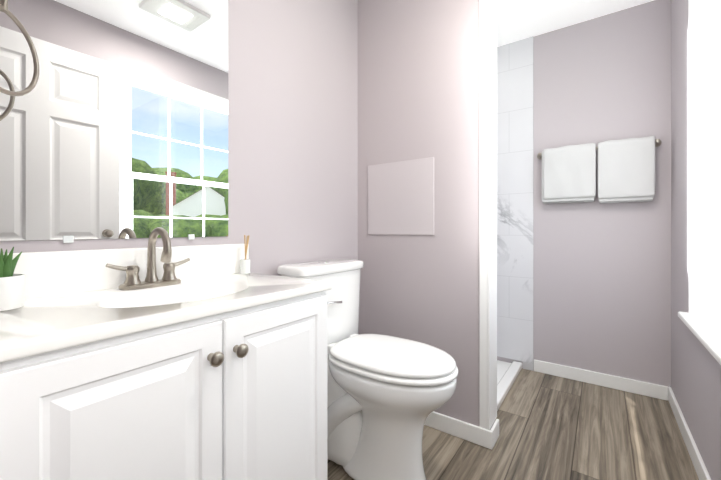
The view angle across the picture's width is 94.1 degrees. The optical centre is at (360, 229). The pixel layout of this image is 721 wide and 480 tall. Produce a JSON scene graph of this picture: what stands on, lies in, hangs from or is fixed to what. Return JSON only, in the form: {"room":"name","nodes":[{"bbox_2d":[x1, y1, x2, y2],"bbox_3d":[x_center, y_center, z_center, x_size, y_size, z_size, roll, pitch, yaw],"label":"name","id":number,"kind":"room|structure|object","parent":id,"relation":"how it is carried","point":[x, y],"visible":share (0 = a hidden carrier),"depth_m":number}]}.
{"room":"bathroom","nodes":[
{"label":"bathroom","id":0,"kind":"room"},
{"bbox_2d":[0,0,357,275],"bbox_3d":[-0.600,-0.182,1.287,0.120,2.385,4.190,0,0,36],"label":"wall","id":1,"kind":"structure","parent":0,"point":[292,131],"depth_m":1.55},
{"bbox_2d":[0,0,227,242],"bbox_3d":[-0.715,-0.536,1.015,0.008,1.147,0.696,0,0,36],"label":"mirror","id":2,"kind":"object","parent":1,"relation":"attached to","point":[114,123],"visible":1,"depth_m":0.99},
{"bbox_2d":[358,0,493,429],"bbox_3d":[0.322,-0.182,1.825,0.748,2.385,0.120,0,0,36],"label":"wall","id":3,"kind":"structure","parent":0,"point":[418,79],"depth_m":1.73},
{"bbox_2d":[368,157,433,234],"bbox_3d":[0.209,-0.168,1.828,0.408,0.398,0.006,0,0,36],"label":"access hatch","id":4,"kind":"object","parent":3,"relation":"attached to","point":[400,197],"visible":1,"depth_m":1.81},
{"bbox_2d":[424,411,495,449],"bbox_3d":[0.293,0.969,1.764,0.772,0.082,0.023,0,0,36],"label":"baseboard","id":5,"kind":"structure","parent":3,"relation":"attached to","point":[480,436],"depth_m":1.61},
{"bbox_2d":[479,0,496,429],"bbox_3d":[0.616,-0.224,1.617,0.046,2.302,0.139,0,0,36],"label":"trim","id":6,"kind":"structure","parent":3,"relation":"attached to","point":[487,213],"depth_m":1.56},
{"bbox_2d":[327,368,698,479],"bbox_3d":[0.043,1.040,0.751,1.789,0.060,4.310,0,0,36],"label":"floor","id":7,"kind":"structure","parent":0,"point":[552,427],"depth_m":1.59},
{"bbox_2d":[0,244,331,479],"bbox_3d":[-0.495,0.534,0.908,0.486,0.952,0.781,0,0,36],"label":"bathroom vanity","id":8,"kind":"object","parent":7,"relation":"on","point":[212,365],"visible":0.94,"depth_m":0.75},
{"bbox_2d":[0,247,24,310],"bbox_3d":[-0.783,0.105,0.731,0.078,0.134,0.074,0,0,36],"label":"plant","id":9,"kind":"object","parent":8,"relation":"on","point":[12,290],"visible":1,"depth_m":0.73},
{"bbox_2d":[105,227,189,289],"bbox_3d":[-0.600,0.083,0.993,0.142,0.178,0.232,0,0,36],"label":"faucet","id":10,"kind":"object","parent":8,"relation":"on","point":[134,282],"visible":1,"depth_m":0.99},
{"bbox_2d":[240,235,249,273],"bbox_3d":[-0.446,0.098,1.302,0.040,0.150,0.038,0,0,36],"label":"diffuser","id":11,"kind":"object","parent":8,"relation":"on","point":[245,266],"visible":1,"depth_m":1.29},
{"bbox_2d":[277,259,457,479],"bbox_3d":[0.041,0.580,1.418,0.742,0.860,0.440,0,0,36],"label":"toilet","id":12,"kind":"object","parent":7,"relation":"on","point":[387,395],"visible":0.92,"depth_m":1.30},
{"bbox_2d":[497,360,521,410],"bbox_3d":[0.621,0.988,2.263,0.701,0.045,0.918,0,0,36],"label":"shower pan","id":13,"kind":"object","parent":7,"relation":"on","point":[507,373],"visible":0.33,"depth_m":2.21},
{"bbox_2d":[497,0,653,46],"bbox_3d":[0.043,-1.415,0.751,1.789,0.080,4.310,0,0,36],"label":"ceiling","id":14,"kind":"structure","parent":0,"point":[517,20],"depth_m":2.14},
{"bbox_2d":[497,0,670,386],"bbox_3d":[1.266,-0.182,2.452,1.789,2.385,0.120,0,0,36],"label":"wall","id":15,"kind":"structure","parent":0,"point":[601,287],"depth_m":2.16},
{"bbox_2d":[497,36,532,363],"bbox_3d":[0.920,-0.207,2.621,0.771,2.335,0.009,0,0,36],"label":"wall tiles","id":16,"kind":"structure","parent":15,"relation":"attached to","point":[515,200],"depth_m":2.46},
{"bbox_2d":[523,362,532,370],"bbox_3d":[1.206,0.985,2.416,0.068,0.050,0.009,0,0,36],"label":"baseboard","id":17,"kind":"structure","parent":15,"relation":"attached to","point":[527,366],"depth_m":2.41},
{"bbox_2d":[534,359,664,399],"bbox_3d":[1.513,0.969,2.192,0.685,0.082,0.014,0,0,36],"label":"baseboard","id":18,"kind":"structure","parent":15,"relation":"attached to","point":[601,379],"depth_m":2.15},
{"bbox_2d":[537,139,661,159],"bbox_3d":[1.501,-0.515,2.162,0.662,0.048,0.075,0,0,36],"label":"towel rail","id":19,"kind":"object","parent":15,"relation":"attached to","point":[658,142],"visible":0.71,"depth_m":2.00},
{"bbox_2d":[542,143,595,203],"bbox_3d":[1.374,-0.363,2.224,0.304,0.378,0.078,0,0,36],"label":"hanging towel","id":20,"kind":"object","parent":19,"relation":"hanging from","point":[568,173],"visible":1,"depth_m":2.19},
{"bbox_2d":[598,136,654,202],"bbox_3d":[1.616,-0.358,2.050,0.272,0.389,0.079,0,0,36],"label":"hanging towel","id":21,"kind":"object","parent":19,"relation":"hanging from","point":[626,170],"visible":1,"depth_m":2.02},
{"bbox_2d":[671,0,720,479],"bbox_3d":[0.739,-0.182,0.325,0.160,2.385,4.190,0,0,36],"label":"wall","id":22,"kind":"structure","parent":0,"point":[696,377],"depth_m":1.66},
{"bbox_2d":[665,386,710,479],"bbox_3d":[1.317,0.969,1.282,0.018,0.082,1.720,0,0,36],"label":"baseboard","id":23,"kind":"structure","parent":22,"relation":"attached to","point":[701,470],"depth_m":1.53},
{"bbox_2d":[678,312,720,364],"bbox_3d":[1.189,0.409,1.053,0.110,0.028,1.318,0,0,36],"label":"window sill","id":24,"kind":"structure","parent":22,"relation":"attached to","point":[705,330],"depth_m":1.32},
{"bbox_2d":[689,0,711,315],"bbox_3d":[1.203,-0.373,1.043,0.076,1.537,1.252,0,0,36],"label":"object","id":25,"kind":"structure","parent":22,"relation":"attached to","point":[700,157],"depth_m":1.54},
{"bbox_2d":[712,0,720,323],"bbox_3d":[1.263,-0.357,1.000,0.073,1.558,1.240,0,0,36],"label":"window unit","id":26,"kind":"structure","parent":22,"relation":"in","point":[716,160],"depth_m":1.48},
{"bbox_3d":[-0.347,-0.182,0.243,1.509,2.385,0.120,0,0,36],"label":"wall","id":27,"kind":"structure","parent":0,"visible":0},
{"bbox_2d":[0,0,38,95],"bbox_3d":[-0.716,-0.396,0.669,0.150,0.241,0.139,0,0,36],"label":"towel ring","id":28,"kind":"object","parent":27,"relation":"attached to","point":[18,23],"visible":1,"depth_m":0.73}
]}

